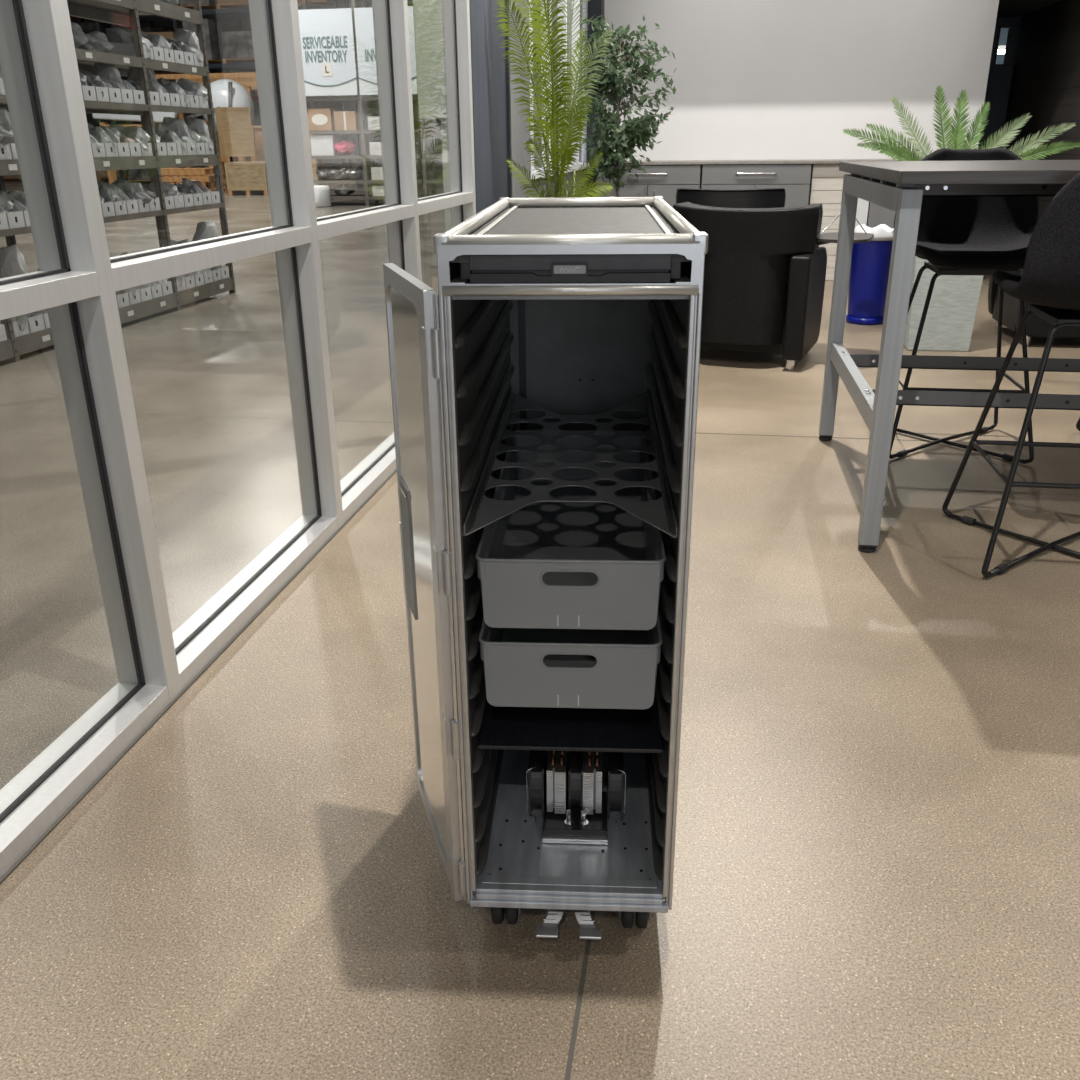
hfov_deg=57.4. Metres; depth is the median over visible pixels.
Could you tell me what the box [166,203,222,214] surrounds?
shelf
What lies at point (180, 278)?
bagged part
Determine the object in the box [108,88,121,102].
bin
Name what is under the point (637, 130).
fig tree
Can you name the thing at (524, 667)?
plastic bin
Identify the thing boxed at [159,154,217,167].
shelf
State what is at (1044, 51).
wall
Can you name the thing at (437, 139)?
wall
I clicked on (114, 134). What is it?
bagged part
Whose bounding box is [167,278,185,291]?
bin
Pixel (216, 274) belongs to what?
bin
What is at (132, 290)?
bagged part
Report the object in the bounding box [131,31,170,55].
bagged part
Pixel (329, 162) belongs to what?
load
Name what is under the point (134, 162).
shelf
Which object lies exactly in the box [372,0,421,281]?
window frame
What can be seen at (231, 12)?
rack
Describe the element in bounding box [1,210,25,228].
bin
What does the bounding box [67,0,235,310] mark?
storage rack
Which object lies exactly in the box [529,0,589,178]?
window
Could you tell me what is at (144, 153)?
bin
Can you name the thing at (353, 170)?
machine
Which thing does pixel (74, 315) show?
window
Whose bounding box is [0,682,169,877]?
window frame
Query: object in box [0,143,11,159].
bin
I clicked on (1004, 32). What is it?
wall
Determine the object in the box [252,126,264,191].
wooden crate
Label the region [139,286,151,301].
bin
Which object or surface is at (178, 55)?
bin
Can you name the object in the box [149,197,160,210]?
bin
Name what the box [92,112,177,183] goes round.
panel
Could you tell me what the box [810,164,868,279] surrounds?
board panel
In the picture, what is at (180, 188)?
bagged part
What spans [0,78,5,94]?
bin
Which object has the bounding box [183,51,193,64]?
bin
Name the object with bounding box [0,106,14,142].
bagged part
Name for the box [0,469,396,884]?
baseboard
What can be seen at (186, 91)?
bagged part
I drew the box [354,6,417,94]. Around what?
hanging sign
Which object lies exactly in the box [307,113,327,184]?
wooden crate
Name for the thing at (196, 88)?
bagged part
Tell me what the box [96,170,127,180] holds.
load
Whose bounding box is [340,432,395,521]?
window frame
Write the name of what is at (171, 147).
bin
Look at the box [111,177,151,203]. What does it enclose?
bagged part
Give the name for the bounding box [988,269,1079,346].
armchair
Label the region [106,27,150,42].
load
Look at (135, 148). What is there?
bin
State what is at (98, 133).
bagged part
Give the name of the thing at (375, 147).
storage box
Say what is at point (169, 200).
bin
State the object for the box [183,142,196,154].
bin
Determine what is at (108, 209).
bin
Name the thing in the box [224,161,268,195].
wooden crate
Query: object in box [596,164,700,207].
base cabinet
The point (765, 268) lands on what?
armchair
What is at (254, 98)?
rack
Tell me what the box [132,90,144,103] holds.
bin
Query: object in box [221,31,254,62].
load
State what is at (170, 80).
load
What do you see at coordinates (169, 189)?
bagged part
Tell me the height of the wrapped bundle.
0.288 m
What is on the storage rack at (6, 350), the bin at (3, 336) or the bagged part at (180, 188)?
the bin at (3, 336)
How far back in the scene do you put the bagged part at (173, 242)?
7.54 m
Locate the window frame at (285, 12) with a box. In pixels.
[248,0,343,528]
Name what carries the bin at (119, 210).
on the storage rack at (132, 312)
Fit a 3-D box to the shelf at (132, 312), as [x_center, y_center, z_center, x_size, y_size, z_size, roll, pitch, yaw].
[-3.051,-1.624,6.926,0.600,0.100,0.886,3,22,9]
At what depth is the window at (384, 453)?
3.31 m
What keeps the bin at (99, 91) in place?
on the storage rack at (132, 312)
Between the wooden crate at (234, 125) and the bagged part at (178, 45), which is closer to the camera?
the bagged part at (178, 45)
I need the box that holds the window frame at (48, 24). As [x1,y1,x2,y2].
[0,0,181,701]
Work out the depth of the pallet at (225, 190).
25.52 m
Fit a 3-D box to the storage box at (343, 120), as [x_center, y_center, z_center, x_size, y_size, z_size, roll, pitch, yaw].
[-3.775,-8.250,19.444,0.440,0.340,0.402,3,22,9]
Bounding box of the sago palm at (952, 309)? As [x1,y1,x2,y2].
[842,85,1079,351]
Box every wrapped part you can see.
[70,21,88,47]
[79,31,112,51]
[157,0,178,4]
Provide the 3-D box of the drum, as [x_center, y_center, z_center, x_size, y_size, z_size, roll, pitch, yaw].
[-4.340,-6.786,19.490,0.400,0.400,0.400,3,22,9]
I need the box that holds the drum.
[314,185,330,206]
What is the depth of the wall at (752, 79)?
8.47 m
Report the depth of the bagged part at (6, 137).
5.42 m
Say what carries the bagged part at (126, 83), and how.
in the bin at (136, 93)
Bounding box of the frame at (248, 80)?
[154,72,261,186]
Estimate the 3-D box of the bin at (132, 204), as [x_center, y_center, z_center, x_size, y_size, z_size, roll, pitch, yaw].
[-2.984,-2.286,6.723,0.451,0.119,0.138,3,22,9]
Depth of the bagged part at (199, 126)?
7.61 m
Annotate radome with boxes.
[189,79,253,187]
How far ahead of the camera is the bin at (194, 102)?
7.42 m
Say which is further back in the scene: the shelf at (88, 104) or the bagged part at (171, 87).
the bagged part at (171, 87)
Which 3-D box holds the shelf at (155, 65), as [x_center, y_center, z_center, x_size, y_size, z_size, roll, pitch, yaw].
[-2.917,-3.433,7.189,0.600,0.060,0.886,3,22,9]
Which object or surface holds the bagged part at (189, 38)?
in the bin at (196, 62)
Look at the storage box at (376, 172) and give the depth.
19.53 m
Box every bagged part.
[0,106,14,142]
[0,124,13,144]
[0,191,27,210]
[0,195,13,212]
[0,244,31,317]
[0,314,27,331]
[7,189,26,207]
[32,309,47,313]
[78,67,102,98]
[79,71,87,85]
[87,122,116,153]
[89,134,100,149]
[91,62,126,88]
[97,181,129,200]
[98,126,119,142]
[98,184,123,207]
[101,79,112,87]
[108,124,149,152]
[109,255,135,295]
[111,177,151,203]
[116,29,152,58]
[116,290,124,294]
[119,133,134,142]
[119,252,144,288]
[122,80,141,97]
[127,66,162,91]
[127,79,149,90]
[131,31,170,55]
[137,251,166,283]
[142,186,156,209]
[143,129,161,146]
[144,281,157,289]
[147,182,179,203]
[147,188,164,196]
[155,123,186,154]
[157,77,189,105]
[161,117,194,148]
[162,239,199,274]
[165,38,184,50]
[172,28,202,62]
[173,184,193,193]
[174,78,207,107]
[176,275,182,286]
[178,178,207,202]
[178,180,211,191]
[180,86,194,97]
[185,116,212,149]
[188,128,200,146]
[192,222,219,270]
[200,268,209,277]
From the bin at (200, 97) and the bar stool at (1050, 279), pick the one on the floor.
the bar stool at (1050, 279)
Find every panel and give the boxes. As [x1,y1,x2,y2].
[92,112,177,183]
[441,118,450,230]
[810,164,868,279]
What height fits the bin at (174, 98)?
0.119 m
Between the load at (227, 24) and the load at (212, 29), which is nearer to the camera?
the load at (212, 29)
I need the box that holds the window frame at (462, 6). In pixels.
[441,0,475,228]
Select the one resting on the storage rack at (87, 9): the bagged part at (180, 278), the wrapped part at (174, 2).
the wrapped part at (174, 2)
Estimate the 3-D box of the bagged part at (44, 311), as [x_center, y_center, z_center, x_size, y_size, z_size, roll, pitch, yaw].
[-3.068,-1.429,5.910,0.319,0.321,0.105,-1,22,-1]
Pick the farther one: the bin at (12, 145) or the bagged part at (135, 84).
the bagged part at (135, 84)
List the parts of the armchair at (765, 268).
seat, backrest, arm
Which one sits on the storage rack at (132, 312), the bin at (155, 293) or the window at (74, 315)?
the bin at (155, 293)
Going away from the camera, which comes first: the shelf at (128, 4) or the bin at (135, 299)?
the shelf at (128, 4)
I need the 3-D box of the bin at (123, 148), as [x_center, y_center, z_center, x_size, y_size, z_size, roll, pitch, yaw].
[-2.987,-2.620,6.589,0.451,0.119,0.138,3,22,9]
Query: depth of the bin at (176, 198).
7.27 m
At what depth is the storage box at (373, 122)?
19.19 m
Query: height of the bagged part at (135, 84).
0.182 m
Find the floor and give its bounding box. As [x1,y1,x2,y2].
[0,172,1079,1079]
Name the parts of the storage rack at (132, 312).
post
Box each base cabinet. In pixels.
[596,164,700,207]
[701,164,811,206]
[866,202,895,227]
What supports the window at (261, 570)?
attached to the window frame at (210, 641)
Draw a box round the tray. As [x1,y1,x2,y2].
[464,387,676,537]
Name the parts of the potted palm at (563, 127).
stem, stem, stem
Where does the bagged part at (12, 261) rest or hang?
in the bin at (35, 321)
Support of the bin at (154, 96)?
on the storage rack at (87, 9)
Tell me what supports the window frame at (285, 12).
on the floor
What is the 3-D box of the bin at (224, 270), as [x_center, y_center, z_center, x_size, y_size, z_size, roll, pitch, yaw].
[-2.782,-2.199,8.058,0.451,0.119,0.138,3,22,9]
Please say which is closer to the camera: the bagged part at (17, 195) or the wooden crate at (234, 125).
the bagged part at (17, 195)
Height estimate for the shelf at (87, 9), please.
0.090 m
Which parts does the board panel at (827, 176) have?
panel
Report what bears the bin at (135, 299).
on the storage rack at (132, 312)
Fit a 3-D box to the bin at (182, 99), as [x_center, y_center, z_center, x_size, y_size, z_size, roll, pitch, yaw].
[-2.841,-3.270,7.318,0.451,0.119,0.138,3,22,9]
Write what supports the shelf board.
attached to the cart
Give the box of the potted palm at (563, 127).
[494,0,614,197]
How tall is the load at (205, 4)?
1.212 m
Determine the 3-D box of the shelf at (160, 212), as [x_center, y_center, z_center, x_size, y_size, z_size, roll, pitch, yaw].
[-3.057,-2.192,6.698,0.600,0.035,0.886,3,22,9]
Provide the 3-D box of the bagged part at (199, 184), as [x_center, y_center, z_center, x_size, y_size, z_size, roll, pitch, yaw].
[-2.735,-2.742,7.832,0.326,0.210,0.118,-1,22,0]
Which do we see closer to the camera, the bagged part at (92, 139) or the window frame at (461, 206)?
the window frame at (461, 206)
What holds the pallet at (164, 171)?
on the pallet at (208, 177)
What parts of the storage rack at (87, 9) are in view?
post, post, post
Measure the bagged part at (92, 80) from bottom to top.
0.232 m
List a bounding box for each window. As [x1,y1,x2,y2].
[0,0,70,285]
[0,271,145,822]
[110,0,292,262]
[110,226,321,654]
[317,0,400,221]
[317,205,414,495]
[418,0,462,200]
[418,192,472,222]
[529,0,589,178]
[994,27,1014,65]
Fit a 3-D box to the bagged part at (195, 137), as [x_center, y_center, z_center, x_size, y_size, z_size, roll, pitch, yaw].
[-2.750,-3.052,7.551,0.344,0.182,0.094,6,23,16]
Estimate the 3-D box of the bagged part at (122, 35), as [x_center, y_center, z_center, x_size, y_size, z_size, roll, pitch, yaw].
[-2.787,-3.406,6.782,0.250,0.194,0.117,1,22,3]
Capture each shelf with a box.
[0,95,6,102]
[0,100,148,110]
[0,159,20,175]
[0,226,31,236]
[15,328,53,354]
[67,0,200,26]
[75,48,142,67]
[77,58,206,76]
[85,105,211,114]
[90,0,133,9]
[93,156,156,170]
[103,210,163,222]
[118,293,176,323]
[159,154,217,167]
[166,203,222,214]
[178,277,232,305]
[302,0,442,205]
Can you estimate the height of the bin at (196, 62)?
0.119 m
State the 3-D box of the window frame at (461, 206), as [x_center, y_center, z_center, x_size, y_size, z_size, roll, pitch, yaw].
[-0.444,-1.062,4.385,0.114,0.870,0.950,3,22,9]
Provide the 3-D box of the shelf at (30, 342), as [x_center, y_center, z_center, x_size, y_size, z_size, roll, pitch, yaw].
[-3.200,-1.280,6.075,0.600,0.100,0.886,3,22,9]
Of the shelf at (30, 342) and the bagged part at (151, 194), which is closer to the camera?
the shelf at (30, 342)
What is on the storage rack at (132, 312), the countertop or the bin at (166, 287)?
the bin at (166, 287)
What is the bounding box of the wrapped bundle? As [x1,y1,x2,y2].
[334,140,355,155]
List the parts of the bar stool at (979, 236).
leg frame, leg frame, seat plate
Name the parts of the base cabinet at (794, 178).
door, handle, drawer, door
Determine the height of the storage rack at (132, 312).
2.900 m
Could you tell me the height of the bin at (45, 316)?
0.119 m
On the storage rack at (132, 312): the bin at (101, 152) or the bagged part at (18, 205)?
the bin at (101, 152)
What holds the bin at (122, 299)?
on the storage rack at (132, 312)
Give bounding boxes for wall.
[7,0,442,172]
[413,0,445,118]
[509,0,585,197]
[603,0,998,204]
[978,17,1020,148]
[996,29,1007,63]
[1001,0,1079,219]
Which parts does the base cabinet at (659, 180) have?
door, handle, drawer, door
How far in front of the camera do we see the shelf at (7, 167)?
5.49 m
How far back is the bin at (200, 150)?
7.54 m
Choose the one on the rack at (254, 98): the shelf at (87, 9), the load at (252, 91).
the load at (252, 91)
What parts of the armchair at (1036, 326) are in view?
arm, seat, arm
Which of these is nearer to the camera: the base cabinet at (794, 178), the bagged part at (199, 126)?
the bagged part at (199, 126)
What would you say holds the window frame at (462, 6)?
on the floor
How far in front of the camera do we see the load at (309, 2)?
29.78 m
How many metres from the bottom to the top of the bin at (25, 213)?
0.119 m
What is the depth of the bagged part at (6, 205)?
5.55 m
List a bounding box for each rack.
[0,0,176,323]
[0,95,53,361]
[0,339,13,360]
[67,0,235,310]
[70,16,258,125]
[95,0,361,178]
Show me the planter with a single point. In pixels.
(952, 309)
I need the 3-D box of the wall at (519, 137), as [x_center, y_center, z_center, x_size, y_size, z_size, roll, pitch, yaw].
[0.100,-3.376,7.128,0.115,3.200,4.025,3,22,9]
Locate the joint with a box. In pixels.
[564,283,988,1079]
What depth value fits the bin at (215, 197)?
7.81 m
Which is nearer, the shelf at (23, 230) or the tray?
the tray
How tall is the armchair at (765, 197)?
0.825 m
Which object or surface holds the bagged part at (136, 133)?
in the bin at (144, 153)
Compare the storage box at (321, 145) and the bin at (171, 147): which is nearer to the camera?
the bin at (171, 147)
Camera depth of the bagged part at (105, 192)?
6.53 m
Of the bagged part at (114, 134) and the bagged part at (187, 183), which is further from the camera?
the bagged part at (187, 183)
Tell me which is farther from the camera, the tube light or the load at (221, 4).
the load at (221, 4)
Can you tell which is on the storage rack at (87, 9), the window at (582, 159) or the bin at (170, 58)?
the bin at (170, 58)
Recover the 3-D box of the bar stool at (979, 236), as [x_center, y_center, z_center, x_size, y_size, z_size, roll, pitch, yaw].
[1.599,-0.891,3.728,0.522,1.092,0.547,3,22,9]
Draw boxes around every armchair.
[673,202,873,370]
[676,187,785,207]
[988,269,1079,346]
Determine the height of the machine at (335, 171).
0.300 m
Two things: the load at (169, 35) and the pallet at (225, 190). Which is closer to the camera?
the pallet at (225, 190)
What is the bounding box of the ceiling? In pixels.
[997,0,1061,17]
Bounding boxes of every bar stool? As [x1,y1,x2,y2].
[889,148,1038,463]
[942,173,1079,577]
[1076,417,1079,430]
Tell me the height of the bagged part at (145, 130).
0.224 m
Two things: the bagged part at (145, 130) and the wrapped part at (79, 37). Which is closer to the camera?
the wrapped part at (79, 37)
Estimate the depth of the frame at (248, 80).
28.43 m
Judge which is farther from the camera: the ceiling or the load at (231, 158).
the load at (231, 158)
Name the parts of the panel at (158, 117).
panel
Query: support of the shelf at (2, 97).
attached to the storage rack at (30, 342)
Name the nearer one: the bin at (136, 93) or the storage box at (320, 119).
the bin at (136, 93)
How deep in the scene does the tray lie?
1.53 m
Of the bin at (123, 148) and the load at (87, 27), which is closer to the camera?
the bin at (123, 148)
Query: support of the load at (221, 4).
on the rack at (231, 12)
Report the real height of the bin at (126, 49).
0.119 m
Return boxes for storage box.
[308,108,336,130]
[310,135,339,155]
[334,111,359,129]
[367,116,379,129]
[369,142,381,154]
[371,167,382,179]
[372,185,384,195]
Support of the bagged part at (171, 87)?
in the bin at (182, 99)
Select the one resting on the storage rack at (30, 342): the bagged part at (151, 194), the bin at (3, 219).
the bin at (3, 219)
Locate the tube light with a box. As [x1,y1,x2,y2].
[997,46,1005,53]
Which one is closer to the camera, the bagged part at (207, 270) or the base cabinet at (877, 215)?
the bagged part at (207, 270)
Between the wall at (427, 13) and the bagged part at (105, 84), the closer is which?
the bagged part at (105, 84)
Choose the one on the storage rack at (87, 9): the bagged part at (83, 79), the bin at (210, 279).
the bin at (210, 279)
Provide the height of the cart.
1.032 m
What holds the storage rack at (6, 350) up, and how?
on the floor
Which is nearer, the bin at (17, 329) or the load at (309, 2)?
the bin at (17, 329)
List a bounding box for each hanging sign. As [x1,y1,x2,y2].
[298,8,357,95]
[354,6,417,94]
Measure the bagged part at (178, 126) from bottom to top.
0.271 m
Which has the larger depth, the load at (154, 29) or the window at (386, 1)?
the load at (154, 29)
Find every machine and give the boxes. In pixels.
[316,167,329,179]
[327,164,347,179]
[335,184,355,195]
[342,162,362,179]
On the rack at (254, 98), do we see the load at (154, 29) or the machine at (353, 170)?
the load at (154, 29)
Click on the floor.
(876, 876)
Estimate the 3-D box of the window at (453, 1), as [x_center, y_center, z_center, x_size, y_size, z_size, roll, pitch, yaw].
[-0.453,-2.015,4.002,0.012,1.185,0.950,3,22,9]
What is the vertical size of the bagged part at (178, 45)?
0.197 m
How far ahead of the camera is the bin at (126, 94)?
6.57 m
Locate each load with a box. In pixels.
[3,175,21,181]
[77,22,114,34]
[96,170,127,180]
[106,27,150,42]
[127,169,149,183]
[143,27,173,31]
[145,32,174,38]
[154,72,179,81]
[179,0,216,9]
[182,19,223,62]
[201,157,235,175]
[213,18,248,31]
[216,0,248,8]
[220,72,255,93]
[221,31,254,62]
[248,18,250,30]
[297,0,337,5]
[326,154,350,178]
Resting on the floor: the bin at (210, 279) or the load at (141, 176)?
the load at (141, 176)
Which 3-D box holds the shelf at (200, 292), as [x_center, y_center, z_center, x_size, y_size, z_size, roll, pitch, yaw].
[-2.902,-1.967,7.777,0.600,0.100,0.886,3,22,9]
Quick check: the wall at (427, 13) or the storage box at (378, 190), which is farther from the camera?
the storage box at (378, 190)
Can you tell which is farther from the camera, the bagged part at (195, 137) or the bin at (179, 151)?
the bagged part at (195, 137)
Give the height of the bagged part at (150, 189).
0.140 m
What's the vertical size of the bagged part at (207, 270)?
0.294 m
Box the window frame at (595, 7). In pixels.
[586,0,604,196]
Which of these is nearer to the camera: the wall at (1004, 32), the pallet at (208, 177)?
the wall at (1004, 32)
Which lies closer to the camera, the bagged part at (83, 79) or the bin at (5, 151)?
the bin at (5, 151)
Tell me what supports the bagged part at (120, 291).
in the bin at (122, 299)
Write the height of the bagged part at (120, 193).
0.208 m
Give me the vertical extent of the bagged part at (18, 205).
0.221 m
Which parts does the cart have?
latch plate, panel, door frame, panel, post, trim, sill, plate, header frame, drawer rail, drawer, panel, trim, post, panel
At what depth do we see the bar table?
2.86 m
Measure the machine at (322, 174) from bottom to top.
0.245 m
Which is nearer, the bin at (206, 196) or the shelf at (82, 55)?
the shelf at (82, 55)
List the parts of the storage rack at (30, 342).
post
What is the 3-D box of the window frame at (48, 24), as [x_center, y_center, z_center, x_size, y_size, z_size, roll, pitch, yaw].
[-0.872,-1.139,1.585,0.115,3.200,0.050,3,22,9]
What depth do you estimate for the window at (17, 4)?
1.72 m
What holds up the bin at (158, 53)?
on the storage rack at (87, 9)
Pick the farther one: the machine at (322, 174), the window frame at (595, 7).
the machine at (322, 174)
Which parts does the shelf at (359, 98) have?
post, shelf, shelf, shelf, shelf, shelf, post, post, shelf, shelf, shelf, shelf, shelf, post, post, shelf, shelf, shelf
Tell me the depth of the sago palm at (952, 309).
5.47 m
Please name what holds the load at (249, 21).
on the rack at (254, 98)
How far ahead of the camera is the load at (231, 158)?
32.09 m
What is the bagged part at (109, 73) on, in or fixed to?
in the bin at (126, 94)
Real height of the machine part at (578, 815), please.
0.122 m
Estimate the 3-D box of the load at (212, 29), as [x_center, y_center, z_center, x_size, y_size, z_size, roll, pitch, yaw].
[-10.574,-15.650,31.099,0.892,1.258,1.000,3,22,9]
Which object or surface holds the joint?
in the floor
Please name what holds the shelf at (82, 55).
attached to the storage rack at (132, 312)
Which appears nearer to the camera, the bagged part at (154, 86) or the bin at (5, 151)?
the bin at (5, 151)
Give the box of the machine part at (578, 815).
[526,750,625,844]
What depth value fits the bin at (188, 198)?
7.41 m
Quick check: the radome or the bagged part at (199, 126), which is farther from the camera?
the radome
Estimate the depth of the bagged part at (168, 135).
7.23 m
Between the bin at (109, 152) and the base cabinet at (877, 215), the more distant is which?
the base cabinet at (877, 215)
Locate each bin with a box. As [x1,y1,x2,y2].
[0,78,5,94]
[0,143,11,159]
[0,212,8,229]
[0,321,29,336]
[0,324,6,341]
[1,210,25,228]
[9,143,17,159]
[15,210,30,226]
[27,313,44,332]
[34,313,49,328]
[81,85,96,100]
[91,143,105,156]
[95,86,109,101]
[99,142,117,156]
[101,201,115,216]
[104,42,153,59]
[107,201,126,215]
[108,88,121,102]
[116,142,129,156]
[116,292,129,307]
[120,89,133,103]
[123,199,138,213]
[124,142,141,156]
[128,289,140,304]
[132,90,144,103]
[135,199,149,212]
[136,142,152,155]
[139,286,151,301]
[147,142,166,155]
[149,91,159,104]
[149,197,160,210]
[150,284,162,298]
[152,46,164,60]
[158,281,172,295]
[159,92,170,105]
[162,142,176,155]
[163,48,174,62]
[165,195,174,208]
[167,195,184,207]
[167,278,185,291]
[169,93,180,106]
[173,50,184,63]
[176,142,186,154]
[179,94,189,106]
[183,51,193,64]
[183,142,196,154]
[183,194,193,206]
[183,275,194,288]
[185,193,202,205]
[189,95,199,107]
[193,53,203,66]
[194,192,211,204]
[194,273,203,286]
[195,142,205,154]
[198,96,208,107]
[202,142,213,154]
[203,271,212,283]
[210,268,221,281]
[211,191,219,203]
[219,266,229,278]
[475,430,665,629]
[478,610,662,708]
[846,224,893,324]
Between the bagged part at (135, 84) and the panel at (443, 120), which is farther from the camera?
the panel at (443, 120)
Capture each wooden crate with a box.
[215,107,254,161]
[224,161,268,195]
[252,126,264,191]
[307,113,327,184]
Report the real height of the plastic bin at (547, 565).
0.102 m
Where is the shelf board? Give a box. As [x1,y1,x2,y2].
[478,691,661,752]
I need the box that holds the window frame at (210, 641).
[172,515,337,689]
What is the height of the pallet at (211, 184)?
0.145 m
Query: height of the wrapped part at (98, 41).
0.156 m
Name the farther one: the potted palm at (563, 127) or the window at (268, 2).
the potted palm at (563, 127)
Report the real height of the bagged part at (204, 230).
0.457 m
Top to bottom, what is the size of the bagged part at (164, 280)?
0.316 m
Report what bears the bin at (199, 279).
on the storage rack at (87, 9)
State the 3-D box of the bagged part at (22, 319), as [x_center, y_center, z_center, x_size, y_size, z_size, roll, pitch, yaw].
[-3.075,-1.325,5.631,0.289,0.351,0.091,5,23,14]
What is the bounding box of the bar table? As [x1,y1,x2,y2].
[819,160,1079,552]
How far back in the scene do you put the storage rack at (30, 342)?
5.61 m
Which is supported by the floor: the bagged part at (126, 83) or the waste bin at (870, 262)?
the waste bin at (870, 262)
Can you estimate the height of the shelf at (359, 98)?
4.400 m
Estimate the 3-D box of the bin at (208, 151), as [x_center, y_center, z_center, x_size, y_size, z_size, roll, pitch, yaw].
[-2.792,-3.071,7.708,0.451,0.119,0.138,3,22,9]
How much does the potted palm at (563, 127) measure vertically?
2.509 m
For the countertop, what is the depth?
8.29 m
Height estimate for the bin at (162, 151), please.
0.119 m
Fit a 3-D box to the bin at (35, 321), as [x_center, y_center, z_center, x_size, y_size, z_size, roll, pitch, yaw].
[-3.174,-1.297,5.821,0.451,0.119,0.138,3,22,9]
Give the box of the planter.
[904,256,983,351]
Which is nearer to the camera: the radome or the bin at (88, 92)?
the bin at (88, 92)
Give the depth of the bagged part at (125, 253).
6.87 m
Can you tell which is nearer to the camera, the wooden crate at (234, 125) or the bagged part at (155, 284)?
the bagged part at (155, 284)
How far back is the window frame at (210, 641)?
2.57 m
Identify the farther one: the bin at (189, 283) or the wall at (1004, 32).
the wall at (1004, 32)
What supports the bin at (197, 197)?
on the storage rack at (87, 9)
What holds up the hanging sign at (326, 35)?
hanging from the shelf at (359, 98)
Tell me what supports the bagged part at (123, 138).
in the bin at (135, 148)
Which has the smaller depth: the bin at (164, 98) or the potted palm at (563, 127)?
the potted palm at (563, 127)
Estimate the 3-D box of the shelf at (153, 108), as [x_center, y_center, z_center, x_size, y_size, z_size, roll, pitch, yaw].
[-2.915,-3.174,7.293,0.600,0.040,0.886,3,22,9]
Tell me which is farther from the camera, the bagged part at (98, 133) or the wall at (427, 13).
the wall at (427, 13)
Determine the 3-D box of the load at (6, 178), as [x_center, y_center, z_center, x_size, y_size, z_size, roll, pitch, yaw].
[-19.445,-13.843,36.660,1.030,0.990,1.000,3,22,9]
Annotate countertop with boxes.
[597,159,897,164]
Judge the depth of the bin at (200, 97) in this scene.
7.52 m
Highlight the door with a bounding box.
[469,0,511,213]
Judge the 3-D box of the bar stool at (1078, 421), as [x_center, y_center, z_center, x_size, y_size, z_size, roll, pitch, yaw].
[2.413,-0.848,3.597,0.522,1.092,0.547,3,22,9]
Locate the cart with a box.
[383,196,708,939]
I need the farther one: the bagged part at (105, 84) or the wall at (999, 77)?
the wall at (999, 77)
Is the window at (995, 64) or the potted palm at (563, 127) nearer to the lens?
the potted palm at (563, 127)
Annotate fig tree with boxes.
[575,14,675,196]
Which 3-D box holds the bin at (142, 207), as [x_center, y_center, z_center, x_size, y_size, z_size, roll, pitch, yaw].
[-2.961,-2.340,6.857,0.451,0.119,0.138,3,22,9]
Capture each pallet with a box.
[161,168,213,174]
[162,174,223,181]
[162,181,215,187]
[208,187,227,193]

